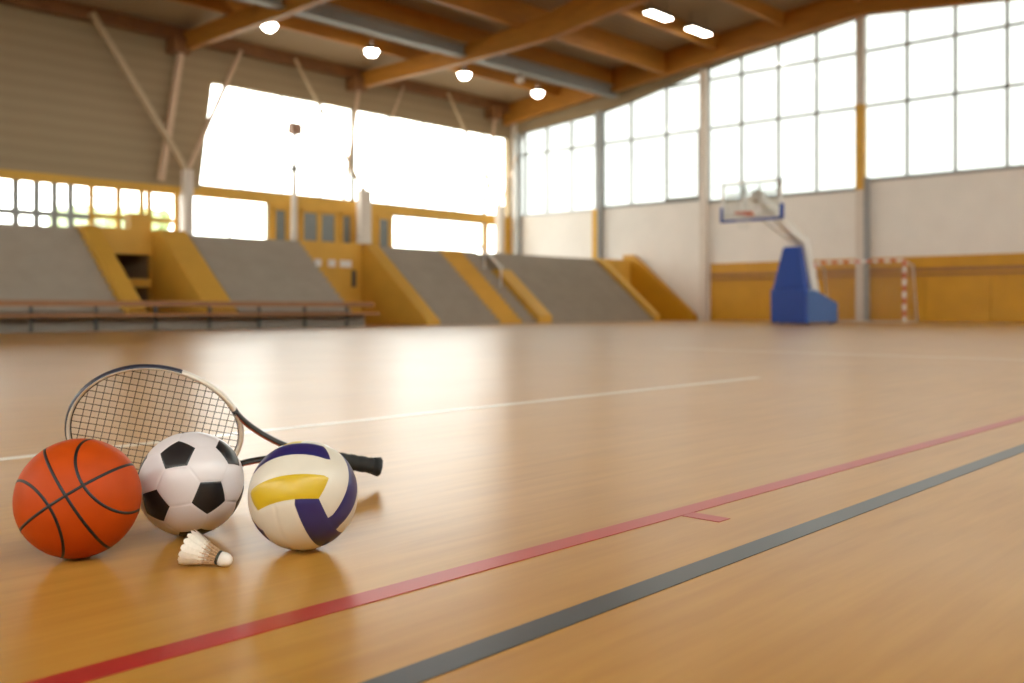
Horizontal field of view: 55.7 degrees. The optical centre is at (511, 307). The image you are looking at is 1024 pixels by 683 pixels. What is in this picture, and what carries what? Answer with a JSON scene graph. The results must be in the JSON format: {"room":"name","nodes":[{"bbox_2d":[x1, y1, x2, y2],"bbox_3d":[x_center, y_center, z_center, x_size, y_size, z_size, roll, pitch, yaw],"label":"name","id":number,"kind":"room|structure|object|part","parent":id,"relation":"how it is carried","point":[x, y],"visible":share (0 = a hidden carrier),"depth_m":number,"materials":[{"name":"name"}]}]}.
{"room":"sports hall","nodes":[
{"label":"sports hall","id":0,"kind":"room"},
{"bbox_2d":[115,254,147,310],"bbox_3d":[-10.932,-0.570,24.934,3.600,2.100,1.980,0,0,42],"label":"wall","id":1,"kind":"structure","parent":0,"point":[134,266],"depth_m":24.64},
{"bbox_2d":[0,3,510,253],"bbox_3d":[-15.069,-4.395,27.895,0.300,9.750,44.800,0,0,42],"label":"wall","id":2,"kind":"structure","parent":0,"point":[70,114],"depth_m":30.92,"materials":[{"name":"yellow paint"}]},
{"bbox_2d":[0,179,88,226],"bbox_3d":[-21.630,-2.915,20.683,0.080,1.690,25.300,0,0,42],"label":"window","id":3,"kind":"structure","parent":2,"relation":"in","point":[14,211],"depth_m":28.95,"materials":[{"name":"metal"}]},
{"bbox_2d":[88,186,178,230],"bbox_3d":[-12.085,-2.915,31.109,0.080,1.690,2.990,0,0,42],"label":"window","id":4,"kind":"structure","parent":2,"relation":"in","point":[117,216],"depth_m":31.19,"materials":[{"name":"yellow paint"}]},
{"bbox_2d":[179,195,268,238],"bbox_3d":[-9.918,-2.915,33.476,0.080,1.690,3.490,0,0,42],"label":"window","id":5,"kind":"structure","parent":2,"relation":"in","point":[267,204],"depth_m":33.60,"materials":[{"name":"metal"}]},
{"bbox_2d":[273,206,287,239],"bbox_3d":[-8.352,-2.730,34.965,0.060,1.820,0.600,0,0,42],"label":"door","id":6,"kind":"structure","parent":2,"relation":"in","point":[280,214],"depth_m":34.97,"materials":[{"name":"yellow paint"}]},
{"bbox_3d":[-8.363,-2.695,34.975,0.030,1.650,0.400,0,0,42],"label":"pane","id":7,"kind":"part","parent":6,"relation":"part of","materials":[{"name":"grey glass"}]},
{"bbox_2d":[301,209,319,240],"bbox_3d":[-7.474,-2.730,35.923,0.060,1.820,0.800,0,0,42],"label":"door","id":8,"kind":"structure","parent":2,"relation":"in","point":[310,219],"depth_m":35.94,"materials":[{"name":"yellow paint"}]},
{"bbox_3d":[-7.485,-2.695,35.934,0.030,1.650,0.600,0,0,42],"label":"pane","id":9,"kind":"part","parent":8,"relation":"part of","materials":[{"name":"grey glass"}]},
{"bbox_2d":[320,211,336,241],"bbox_3d":[-6.934,-2.730,36.514,0.060,1.820,0.800,0,0,42],"label":"door","id":10,"kind":"structure","parent":2,"relation":"in","point":[328,219],"depth_m":36.54,"materials":[{"name":"yellow paint"}]},
{"bbox_3d":[-6.945,-2.695,36.524,0.030,1.650,0.600,0,0,42],"label":"pane","id":11,"kind":"part","parent":10,"relation":"part of","materials":[{"name":"grey glass"}]},
{"bbox_2d":[340,212,352,242],"bbox_3d":[-6.343,-2.730,37.159,0.060,1.820,0.550,0,0,42],"label":"door","id":12,"kind":"structure","parent":2,"relation":"in","point":[346,219],"depth_m":37.16,"materials":[{"name":"yellow paint"}]},
{"bbox_3d":[-6.354,-2.695,37.169,0.030,1.650,0.350,0,0,42],"label":"pane","id":13,"kind":"part","parent":12,"relation":"part of","materials":[{"name":"grey glass"}]},
{"bbox_2d":[351,108,354,200],"bbox_3d":[-6.147,-5.905,37.454,0.090,3.570,0.150,0,0,42],"label":"trim","id":14,"kind":"structure","parent":2,"relation":"attached to","point":[352,109],"depth_m":37.40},
{"bbox_2d":[200,88,507,216],"bbox_3d":[-5.407,-5.905,38.403,0.080,3.570,15.350,0,0,42],"label":"window","id":15,"kind":"structure","parent":2,"relation":"in","point":[387,117],"depth_m":38.59,"materials":[{"name":"metal"}]},
{"bbox_2d":[377,216,390,246],"bbox_3d":[-5.094,-2.730,38.523,0.060,1.820,0.650,0,0,42],"label":"door","id":16,"kind":"structure","parent":2,"relation":"in","point":[383,222],"depth_m":38.52,"materials":[{"name":"yellow paint"}]},
{"bbox_3d":[-5.105,-2.695,38.533,0.030,1.650,0.450,0,0,42],"label":"pane","id":17,"kind":"part","parent":16,"relation":"part of","materials":[{"name":"grey glass"}]},
{"bbox_2d":[393,215,484,253],"bbox_3d":[-3.051,-2.915,40.978,0.080,1.690,5.390,0,0,42],"label":"window","id":18,"kind":"structure","parent":2,"relation":"in","point":[438,220],"depth_m":40.97,"materials":[{"name":"metal"}]},
{"bbox_2d":[74,225,630,312],"bbox_3d":[-10.178,-0.730,22.943,0.200,2.420,44.100,0,0,42],"label":"wall","id":19,"kind":"structure","parent":0,"point":[120,240],"depth_m":28.13,"materials":[{"name":"yellow paint"}]},
{"bbox_2d":[129,279,149,286],"bbox_3d":[-9.523,-0.620,23.645,0.060,0.200,1.460,0,0,42],"label":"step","id":20,"kind":"structure","parent":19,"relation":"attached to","point":[135,282],"depth_m":23.97,"materials":[{"name":"yellow paint"}]},
{"bbox_2d":[314,259,320,265],"bbox_3d":[-5.570,-1.300,27.808,0.030,0.200,0.240,0,0,42],"label":"sign plate","id":21,"kind":"object","parent":19,"relation":"attached to","point":[318,261],"visible":0.71,"depth_m":27.81,"materials":[{"name":"white metal"}]},
{"bbox_2d":[328,260,335,266],"bbox_3d":[-5.232,-1.300,28.176,0.030,0.200,0.240,0,0,42],"label":"sign plate","id":22,"kind":"object","parent":19,"relation":"attached to","point":[331,263],"visible":1,"depth_m":28.16,"materials":[{"name":"white metal"}]},
{"bbox_2d":[340,260,350,266],"bbox_3d":[-4.894,-1.300,28.545,0.030,0.200,0.400,0,0,42],"label":"sign plate","id":23,"kind":"object","parent":19,"relation":"attached to","point":[343,263],"visible":1,"depth_m":28.52,"materials":[{"name":"white metal"}]},
{"bbox_2d":[352,270,355,286],"bbox_3d":[-4.688,-0.870,28.763,0.040,0.500,0.140,0,0,42],"label":"wall slot","id":24,"kind":"object","parent":19,"relation":"attached to","point":[353,271],"visible":1,"depth_m":28.74,"materials":[{"name":"metal"}]},
{"bbox_2d":[361,247,486,259],"bbox_3d":[-12.533,-1.730,25.370,6.850,0.220,44.500,0,0,42],"label":"floor","id":25,"kind":"structure","parent":0,"point":[481,255],"depth_m":32.86,"materials":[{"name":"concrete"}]},
{"bbox_2d":[124,213,149,229],"bbox_3d":[-9.329,-2.090,24.131,0.350,0.500,0.500,0,0,42],"label":"box","id":26,"kind":"object","parent":25,"relation":"on","point":[131,220],"visible":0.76,"depth_m":23.98,"materials":[{"name":"yellow paint"}]},
{"bbox_2d":[88,11,242,234],"bbox_3d":[-11.143,-5.429,31.442,0.600,7.179,5.274,0,0,42],"label":"column","id":27,"kind":"structure","parent":25,"relation":"on","point":[176,45],"depth_m":31.49,"materials":[{"name":"paint"}]},
{"bbox_2d":[287,122,301,240],"bbox_3d":[-7.780,-4.230,34.746,0.300,4.780,0.450,0,0,42],"label":"pole","id":28,"kind":"object","parent":25,"relation":"on","point":[293,128],"visible":0.97,"depth_m":34.64,"materials":[{"name":"metal"}]},
{"bbox_2d":[293,58,403,246],"bbox_3d":[-6.178,-5.418,36.866,0.600,7.156,5.216,0,0,42],"label":"column","id":29,"kind":"structure","parent":25,"relation":"on","point":[355,84],"depth_m":36.98,"materials":[{"name":"paint"}]},
{"bbox_2d":[447,93,516,253],"bbox_3d":[-1.046,-5.418,42.472,0.600,7.156,5.216,0,0,42],"label":"column","id":30,"kind":"structure","parent":25,"relation":"on","point":[494,113],"depth_m":42.60,"materials":[{"name":"paint"}]},
{"bbox_2d":[65,0,820,102],"bbox_3d":[-2.409,-9.985,16.102,34.900,2.070,45.100,0,0,42],"label":"ceiling","id":31,"kind":"structure","parent":0,"point":[719,16],"depth_m":34.11,"materials":[{"name":"brown wood"}]},
{"bbox_2d":[0,0,509,112],"bbox_3d":[-14.905,-8.970,27.406,0.240,0.420,44.300,0,0,42],"label":"ceiling beam","id":32,"kind":"structure","parent":31,"relation":"attached to","point":[64,8],"depth_m":33.50,"materials":[{"name":"brown wood"}]},
{"bbox_2d":[184,0,329,49],"bbox_3d":[1.676,-9.390,20.565,34.300,1.840,0.260,0,0,42],"label":"ceiling beam","id":33,"kind":"structure","parent":31,"relation":"attached to","point":[255,16],"depth_m":29.50,"materials":[{"name":"brown wood"}]},
{"bbox_2d":[262,21,277,31],"bbox_3d":[-7.520,-9.057,30.068,0.500,0.975,0.500,0,0,42],"label":"ceiling light","id":34,"kind":"object","parent":31,"relation":"hanging from","point":[271,27],"visible":0.52,"depth_m":29.95,"materials":[{"name":"white"}]},
{"bbox_2d":[364,35,378,56],"bbox_3d":[-4.785,-9.057,33.055,0.500,0.975,0.500,0,0,42],"label":"ceiling light","id":35,"kind":"object","parent":31,"relation":"hanging from","point":[371,50],"visible":0.98,"depth_m":32.91,"materials":[{"name":"white"}]},
{"bbox_2d":[365,49,377,56],"bbox_3d":[-4.785,-8.675,33.055,0.466,0.210,0.466,0,0,42],"label":"diffuser","id":36,"kind":"object","parent":35,"relation":"attached to","point":[370,52],"depth_m":32.91,"materials":[{"name":"white"}]},
{"bbox_2d":[458,65,470,79],"bbox_3d":[-1.781,-9.057,36.337,0.500,0.975,0.500,0,0,42],"label":"ceiling light","id":37,"kind":"object","parent":31,"relation":"hanging from","point":[464,73],"visible":0.96,"depth_m":36.18,"materials":[{"name":"white"}]},
{"bbox_2d":[458,72,470,79],"bbox_3d":[-1.781,-8.675,36.337,0.466,0.210,0.466,0,0,42],"label":"diffuser","id":38,"kind":"object","parent":37,"relation":"attached to","point":[463,75],"depth_m":36.18,"materials":[{"name":"white"}]},
{"bbox_2d":[361,0,650,87],"bbox_3d":[6.639,-9.390,25.986,34.300,1.840,0.260,0,0,42],"label":"ceiling beam","id":39,"kind":"structure","parent":31,"relation":"attached to","point":[573,15],"depth_m":31.72,"materials":[{"name":"brown wood"}]},
{"bbox_2d":[532,87,543,96],"bbox_3d":[1.055,-9.057,39.435,0.500,0.975,0.500,0,0,42],"label":"ceiling light","id":40,"kind":"object","parent":31,"relation":"hanging from","point":[537,91],"visible":1,"depth_m":39.28,"materials":[{"name":"white"}]},
{"bbox_2d":[532,91,543,96],"bbox_3d":[1.055,-8.675,39.435,0.466,0.210,0.466,0,0,42],"label":"diffuser","id":41,"kind":"object","parent":40,"relation":"attached to","point":[536,93],"depth_m":39.29,"materials":[{"name":"white plastic"}]},
{"bbox_2d":[642,6,673,20],"bbox_3d":[4.875,-10.010,32.278,0.400,0.600,1.300,0,0,42],"label":"strip light","id":42,"kind":"object","parent":31,"relation":"hanging from","point":[653,11],"visible":1,"depth_m":32.09,"materials":[{"name":"white plastic"}]},
{"bbox_2d":[644,11,671,20],"bbox_3d":[4.875,-9.720,32.278,0.320,0.020,1.200,0,0,42],"label":"diffuser","id":43,"kind":"object","parent":42,"relation":"attached to","point":[662,15],"depth_m":32.20,"materials":[{"name":"white plastic"}]},
{"bbox_2d":[684,23,712,35],"bbox_3d":[6.563,-10.010,34.122,0.400,0.600,1.300,0,0,42],"label":"strip light","id":44,"kind":"object","parent":31,"relation":"hanging from","point":[693,27],"visible":1,"depth_m":33.94,"materials":[{"name":"white plastic"}]},
{"bbox_2d":[686,27,710,35],"bbox_3d":[6.563,-9.720,34.122,0.320,0.020,1.200,0,0,42],"label":"diffuser","id":45,"kind":"object","parent":44,"relation":"attached to","point":[702,31],"depth_m":34.07,"materials":[{"name":"white plastic"}]},
{"bbox_2d":[503,0,1014,125],"bbox_3d":[12.345,-9.440,32.219,34.300,2.720,0.300,0,0,42],"label":"ceiling beam","id":46,"kind":"structure","parent":31,"relation":"attached to","point":[822,14],"depth_m":35.60,"materials":[{"name":"brown wood"}]},
{"bbox_2d":[170,0,558,96],"bbox_3d":[-12.766,-9.255,25.448,0.160,0.430,44.300,0,0,42],"label":"ceiling beam","id":47,"kind":"structure","parent":46,"relation":"on","point":[227,7],"depth_m":33.52,"materials":[{"name":"brown wood"}]},
{"bbox_2d":[429,0,665,73],"bbox_3d":[-8.783,-9.573,21.802,0.160,0.874,44.300,0,0,42],"label":"ceiling beam","id":48,"kind":"structure","parent":46,"relation":"on","point":[512,13],"depth_m":34.02,"materials":[{"name":"brown wood"}]},
{"bbox_2d":[618,4,717,49],"bbox_3d":[-7.087,-9.956,20.249,0.160,0.568,44.300,0,0,42],"label":"ceiling beam","id":49,"kind":"structure","parent":46,"relation":"on","point":[675,26],"depth_m":34.06,"materials":[{"name":"brown wood"}]},
{"bbox_2d":[723,0,784,26],"bbox_3d":[-5.095,-10.265,18.425,0.160,0.490,44.300,0,0,42],"label":"ceiling beam","id":50,"kind":"structure","parent":46,"relation":"on","point":[758,8],"depth_m":33.25,"materials":[{"name":"brown wood"}]},
{"bbox_3d":[-13.044,-9.390,4.485,34.300,1.840,0.260,0,0,42],"label":"ceiling beam","id":51,"kind":"structure","parent":31,"relation":"attached to","visible":0},
{"bbox_2d":[242,0,618,98],"bbox_3d":[-10.701,-8.860,23.557,0.360,0.460,44.300,0,0,42],"label":"ceiling beam","id":52,"kind":"structure","parent":51,"relation":"attached to","point":[321,13],"depth_m":32.17,"materials":[{"name":"grey metal"}]},
{"bbox_2d":[320,0,611,86],"bbox_3d":[-10.701,-9.395,23.557,0.160,0.710,44.300,0,0,42],"label":"ceiling beam","id":53,"kind":"structure","parent":52,"relation":"on","point":[382,9],"depth_m":32.92,"materials":[{"name":"brown wood"}]},
{"bbox_2d":[516,73,524,83],"bbox_3d":[0.305,-8.440,35.580,0.340,0.400,0.340,0,0,42],"label":"ceiling light","id":54,"kind":"object","parent":52,"relation":"hanging from","point":[519,79],"visible":1,"depth_m":35.47,"materials":[{"name":"paint"}]},
{"bbox_2d":[0,320,1023,682],"bbox_3d":[-2.409,0.579,16.102,34.900,0.201,45.100,0,0,42],"label":"floor","id":55,"kind":"structure","parent":0,"point":[662,501],"depth_m":2.29,"materials":[{"name":"brown wood"}]},
{"bbox_2d":[0,223,123,313],"bbox_3d":[-15.230,-0.696,15.197,2.810,2.352,17.850,0,0,42],"label":"bleachers","id":56,"kind":"object","parent":55,"relation":"on","point":[38,262],"visible":0.84,"depth_m":21.04,"materials":[{"name":"grey concrete"}]},
{"bbox_2d":[12,438,141,558],"bbox_3d":[-0.836,0.366,1.871,0.229,0.228,0.228,0,0,42],"label":"basketball","id":57,"kind":"object","parent":55,"relation":"on","point":[79,497],"visible":1,"depth_m":1.79,"materials":[{"name":"orange rubber"}]},
{"bbox_2d":[75,225,147,312],"bbox_3d":[-9.028,-0.730,21.904,2.900,2.420,0.400,0,0,42],"label":"parapet","id":58,"kind":"object","parent":55,"relation":"on","point":[112,270],"visible":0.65,"depth_m":21.86,"materials":[{"name":"yellow paint"}]},
{"bbox_2d":[0,315,364,332],"bbox_3d":[-12.005,0.310,16.447,0.120,0.340,24.050,0,0,42],"label":"trim","id":59,"kind":"structure","parent":55,"relation":"on","point":[16,324],"depth_m":21.18,"materials":[{"name":"wood"}]},
{"bbox_2d":[0,300,378,332],"bbox_3d":[-10.988,0.165,16.906,0.320,0.630,22.100,0,0,42],"label":"rail","id":60,"kind":"object","parent":55,"relation":"on","point":[30,303],"visible":0.99,"depth_m":20.94,"materials":[{"name":"brown wood"}]},
{"bbox_3d":[-9.362,0.170,18.874,0.060,0.620,0.060,0,0,42],"label":"post","id":61,"kind":"part","parent":60,"relation":"part of","materials":[{"name":"metal"}]},
{"bbox_3d":[-8.498,0.170,19.818,0.060,0.620,0.060,0,0,42],"label":"post","id":62,"kind":"part","parent":60,"relation":"part of","materials":[{"name":"metal"}]},
{"bbox_3d":[-7.633,0.170,20.762,0.060,0.620,0.060,0,0,42],"label":"post","id":63,"kind":"part","parent":60,"relation":"part of","materials":[{"name":"metal"}]},
{"bbox_3d":[-6.769,0.170,21.707,0.060,0.620,0.060,0,0,42],"label":"post","id":64,"kind":"part","parent":60,"relation":"part of","materials":[{"name":"metal"}]},
{"bbox_3d":[-5.905,0.170,22.651,0.060,0.620,0.060,0,0,42],"label":"post","id":65,"kind":"part","parent":60,"relation":"part of","materials":[{"name":"metal"}]},
{"bbox_3d":[-5.040,0.170,23.595,0.060,0.620,0.060,0,0,42],"label":"post","id":66,"kind":"part","parent":60,"relation":"part of","materials":[{"name":"metal"}]},
{"bbox_3d":[-4.176,0.170,24.539,0.060,0.620,0.060,0,0,42],"label":"post","id":67,"kind":"part","parent":60,"relation":"part of","materials":[{"name":"metal"}]},
{"bbox_2d":[138,432,243,535],"bbox_3d":[-0.679,0.371,2.052,0.218,0.218,0.218,0,0,42],"label":"football","id":68,"kind":"object","parent":55,"relation":"on","point":[190,481],"visible":0.95,"depth_m":1.97,"materials":[{"name":"white leather"}]},
{"bbox_2d":[152,229,237,312],"bbox_3d":[-7.634,-0.730,23.427,2.900,2.420,0.730,0,0,42],"label":"wall","id":69,"kind":"structure","parent":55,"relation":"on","point":[180,272],"depth_m":23.53,"materials":[{"name":"yellow paint"}]},
{"bbox_2d":[178,529,232,566],"bbox_3d":[-0.572,0.446,1.793,0.097,0.068,0.065,0,0,21],"label":"shuttlecock","id":70,"kind":"object","parent":55,"relation":"on","point":[196,548],"visible":1,"depth_m":1.79,"materials":[{"name":"white plastic"}]},
{"bbox_2d":[64,364,382,475],"bbox_3d":[-0.718,0.306,2.494,0.789,0.339,0.137,0,0,-18],"label":"tennis racket","id":71,"kind":"object","parent":55,"relation":"on","point":[370,465],"visible":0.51,"depth_m":2.42,"materials":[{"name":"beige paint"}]},
{"bbox_3d":[-0.892,0.306,2.436,0.423,0.339,0.137,0,0,-19],"label":"head frame","id":72,"kind":"part","parent":71,"relation":"part of","materials":[{"name":"beige paint"}]},
{"bbox_3d":[-0.667,0.412,2.545,0.218,0.053,0.028,0,0,-14],"label":"throat arm","id":73,"kind":"part","parent":71,"relation":"part of","materials":[{"name":"black paint"}]},
{"bbox_3d":[-0.637,0.321,2.526,0.189,0.134,0.029,0,0,-32],"label":"throat arm","id":74,"kind":"part","parent":71,"relation":"part of","materials":[{"name":"black paint"}]},
{"bbox_2d":[188,234,350,312],"bbox_3d":[-6.215,-0.696,25.044,2.810,2.352,3.550,0,0,42],"label":"bleachers","id":75,"kind":"object","parent":55,"relation":"on","point":[247,269],"visible":0.55,"depth_m":25.14,"materials":[{"name":"grey concrete"}]},
{"bbox_2d":[248,441,357,550],"bbox_3d":[-0.415,0.372,1.932,0.215,0.214,0.215,0,0,42],"label":"volleyball","id":76,"kind":"object","parent":55,"relation":"on","point":[303,495],"visible":1,"depth_m":1.85,"materials":[{"name":"white leather"}]},
{"bbox_2d":[362,244,439,324],"bbox_3d":[-3.262,-0.720,28.203,2.900,2.400,0.480,0,0,42],"label":"parapet","id":77,"kind":"object","parent":55,"relation":"on","point":[396,301],"visible":0.88,"depth_m":28.27,"materials":[{"name":"yellow paint"}]},
{"bbox_2d":[379,246,499,324],"bbox_3d":[-2.265,-0.696,29.358,2.810,2.352,2.550,0,0,42],"label":"bleachers","id":78,"kind":"object","parent":55,"relation":"on","point":[430,274],"visible":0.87,"depth_m":29.29,"materials":[{"name":"grey concrete"}]},
{"bbox_2d":[438,249,521,323],"bbox_3d":[-1.064,-0.706,30.678,2.800,2.372,0.980,0,0,42],"label":"stairs","id":79,"kind":"structure","parent":55,"relation":"on","point":[462,265],"depth_m":30.55,"materials":[{"name":"yellow paint"}]},
{"bbox_2d":[462,251,536,322],"bbox_3d":[-0.486,-0.696,31.302,2.810,2.352,0.680,0,0,42],"label":"bleachers","id":80,"kind":"object","parent":55,"relation":"on","point":[510,299],"visible":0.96,"depth_m":31.18,"materials":[{"name":"grey concrete"}]},
{"bbox_2d":[467,232,502,285],"bbox_3d":[-0.891,-1.604,31.659,1.631,1.812,0.096,0,0,42],"label":"handrail","id":81,"kind":"object","parent":80,"relation":"on","point":[470,236],"visible":1,"depth_m":31.63,"materials":[{"name":"white metal"}]},
{"bbox_3d":[-0.891,-1.578,31.659,0.055,0.584,0.055,0,0,20],"label":"post","id":82,"kind":"part","parent":81,"relation":"part of","materials":[{"name":"white metal"}]},
{"bbox_3d":[-0.358,-1.008,31.172,0.055,0.620,0.055,0,0,-25],"label":"post","id":83,"kind":"part","parent":81,"relation":"part of","materials":[{"name":"white metal"}]},
{"bbox_2d":[514,134,521,254],"bbox_3d":[0.260,-3.670,43.675,0.260,8.300,0.220,0,0,42],"label":"column","id":84,"kind":"structure","parent":55,"relation":"on","point":[517,137],"depth_m":43.58,"materials":[{"name":"grey metal"}]},
{"bbox_2d":[492,269,551,322],"bbox_3d":[0.273,-0.395,31.509,2.150,1.750,0.630,0,0,42],"label":"parapet","id":85,"kind":"object","parent":55,"relation":"on","point":[530,302],"visible":0.53,"depth_m":31.22,"materials":[{"name":"yellow paint"}]},
{"bbox_2d":[487,253,652,322],"bbox_3d":[2.158,-0.696,34.190,2.810,2.352,5.850,0,0,42],"label":"bleachers","id":86,"kind":"object","parent":55,"relation":"on","point":[572,290],"visible":0.71,"depth_m":33.99,"materials":[{"name":"grey concrete"}]},
{"bbox_2d":[595,111,602,257],"bbox_3d":[3.638,-3.870,40.583,0.260,8.700,0.220,0,0,42],"label":"column","id":87,"kind":"structure","parent":55,"relation":"on","point":[598,114],"depth_m":40.49,"materials":[{"name":"grey metal"}]},
{"bbox_2d":[595,258,659,320],"bbox_3d":[4.264,-0.710,36.424,2.900,2.380,0.270,0,0,42],"label":"parapet","id":88,"kind":"object","parent":55,"relation":"on","point":[652,312],"visible":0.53,"depth_m":36.20,"materials":[{"name":"yellow paint"}]},
{"bbox_2d":[623,255,696,320],"bbox_3d":[5.828,-0.830,38.429,3.300,2.620,0.320,0,0,42],"label":"parapet","id":89,"kind":"object","parent":55,"relation":"on","point":[644,280],"visible":0.76,"depth_m":38.32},
{"bbox_2d":[699,69,707,320],"bbox_3d":[7.355,-4.320,37.179,0.260,9.600,0.220,0,0,42],"label":"column","id":90,"kind":"structure","parent":55,"relation":"on","point":[703,74],"depth_m":37.09,"materials":[{"name":"paint"}]},
{"bbox_2d":[720,178,837,324],"bbox_3d":[7.808,-1.495,27.930,1.880,3.950,5.053,0,0,42],"label":"basketball hoop","id":91,"kind":"object","parent":55,"relation":"on","point":[796,298],"visible":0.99,"depth_m":28.12,"materials":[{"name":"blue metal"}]},
{"bbox_3d":[6.553,-2.945,26.559,1.800,1.050,0.060,0,0,42],"label":"board frame","id":92,"kind":"part","parent":91,"relation":"part of","materials":[{"name":"white metal"}]},
{"bbox_3d":[7.691,-2.540,27.802,0.240,1.440,2.999,0,0,42],"label":"arm","id":93,"kind":"part","parent":91,"relation":"part of","materials":[{"name":"white metal"}]},
{"bbox_2d":[856,16,865,320],"bbox_3d":[11.877,-4.720,33.040,0.260,10.400,0.220,0,0,42],"label":"column","id":94,"kind":"structure","parent":55,"relation":"on","point":[860,22],"depth_m":32.95,"materials":[{"name":"paint"}]},
{"bbox_2d":[855,104,865,189],"bbox_3d":[11.874,-5.470,33.022,0.280,2.900,0.250,0,0,42],"label":"trim","id":95,"kind":"structure","parent":94,"relation":"attached to","point":[858,108],"depth_m":32.93,"materials":[{"name":"yellow paint"}]},
{"bbox_2d":[814,259,917,322],"bbox_3d":[11.703,-0.541,32.184,3.085,2.042,1.166,0,0,42],"label":"goal","id":96,"kind":"object","parent":55,"relation":"on","point":[904,262],"visible":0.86,"depth_m":31.87,"materials":[{"name":"red paint"}]},
{"bbox_3d":[12.444,-0.520,30.772,0.085,2.000,0.085,0,0,42],"label":"post","id":97,"kind":"part","parent":96,"relation":"part of","materials":[{"name":"metal"}]},
{"bbox_2d":[511,22,1023,323],"bbox_3d":[12.716,-5.170,32.624,34.900,11.300,0.300,0,0,42],"label":"wall","id":98,"kind":"structure","parent":0,"point":[978,212],"depth_m":34.97,"materials":[{"name":"white paint"}]},
{"bbox_2d":[521,114,594,217],"bbox_3d":[2.056,-6.140,42.343,4.750,4.160,0.360,0,0,42],"label":"window","id":99,"kind":"structure","parent":98,"relation":"in","point":[558,160],"depth_m":42.32,"materials":[{"name":"glass"}]},
{"bbox_3d":[2.056,-4.090,42.343,4.710,0.060,0.360,0,0,42],"label":"sill","id":100,"kind":"part","parent":99,"relation":"part of","materials":[{"name":"white paint"}]},
{"bbox_2d":[592,209,596,258],"bbox_3d":[3.532,-1.830,40.659,0.240,4.620,0.250,0,0,42],"label":"trim","id":101,"kind":"structure","parent":98,"relation":"attached to","point":[594,211],"depth_m":40.56,"materials":[{"name":"yellow paint"}]},
{"bbox_2d":[602,73,698,208],"bbox_3d":[5.670,-6.668,39.034,5.050,5.055,0.360,0,0,42],"label":"window","id":102,"kind":"structure","parent":98,"relation":"in","point":[634,132],"depth_m":39.05,"materials":[{"name":"glass"}]},
{"bbox_3d":[5.670,-4.170,39.034,5.010,0.060,0.360,0,0,42],"label":"sill","id":103,"kind":"part","parent":102,"relation":"part of","materials":[{"name":"metal"}]},
{"bbox_2d":[665,130,698,201],"bbox_3d":[6.696,-5.545,37.932,1.710,2.650,0.200,0,0,42],"label":"window frame","id":104,"kind":"structure","parent":102,"relation":"attached to","point":[667,199],"depth_m":38.48,"materials":[{"name":"white metal"}]},
{"bbox_2d":[707,19,855,202],"bbox_3d":[9.782,-7.005,35.269,6.100,5.989,0.360,0,0,42],"label":"window","id":105,"kind":"structure","parent":98,"relation":"in","point":[786,110],"depth_m":35.07,"materials":[{"name":"glass"}]},
{"bbox_3d":[9.782,-4.040,35.269,6.060,0.060,0.360,0,0,42],"label":"sill","id":106,"kind":"part","parent":105,"relation":"part of","materials":[{"name":"paint"}]},
{"bbox_2d":[863,177,869,320],"bbox_3d":[12.040,-1.970,32.904,0.155,4.900,0.200,0,0,42],"label":"trim","id":107,"kind":"structure","parent":98,"relation":"attached to","point":[866,191],"depth_m":32.83,"materials":[{"name":"grey metal"}]},
{"bbox_2d":[710,253,1023,322],"bbox_3d":[16.384,-0.615,28.982,23.870,2.150,0.120,0,0,42],"label":"wall paneling","id":108,"kind":"structure","parent":98,"relation":"attached to","point":[975,288],"depth_m":31.90,"materials":[{"name":"brown wood"}]},
{"bbox_2d":[865,0,1023,181],"bbox_3d":[14.263,-7.150,31.167,6.050,5.740,0.360,0,0,42],"label":"window","id":109,"kind":"structure","parent":98,"relation":"in","point":[945,86],"depth_m":31.37,"materials":[{"name":"glass"}]},
{"bbox_3d":[14.263,-4.310,31.167,6.010,0.060,0.360,0,0,42],"label":"sill","id":110,"kind":"part","parent":109,"relation":"part of","materials":[{"name":"metal"}]},
{"label":"outside","id":111,"kind":"structure","parent":0,"visible":0},
{"bbox_3d":[-1.559,0.955,35.321,350.000,0.250,350.000,0,0,42],"label":"ground","id":112,"kind":"structure","parent":111,"visible":0},
{"bbox_2d":[46,202,121,227],"bbox_3d":[-18.847,-1.905,43.323,4.322,5.493,4.186,0,0,42],"label":"tree","id":113,"kind":"object","parent":112,"relation":"on","point":[62,222],"visible":0.17,"depth_m":41.96,"materials":[{"name":"green plant"}]},
{"bbox_2d":[102,203,171,229],"bbox_3d":[-19.971,-2.283,50.230,4.201,6.247,3.773,0,0,13],"label":"tree","id":114,"kind":"object","parent":112,"relation":"on","point":[163,213],"visible":0.12,"depth_m":50.02,"materials":[{"name":"green plant"}]}
]}

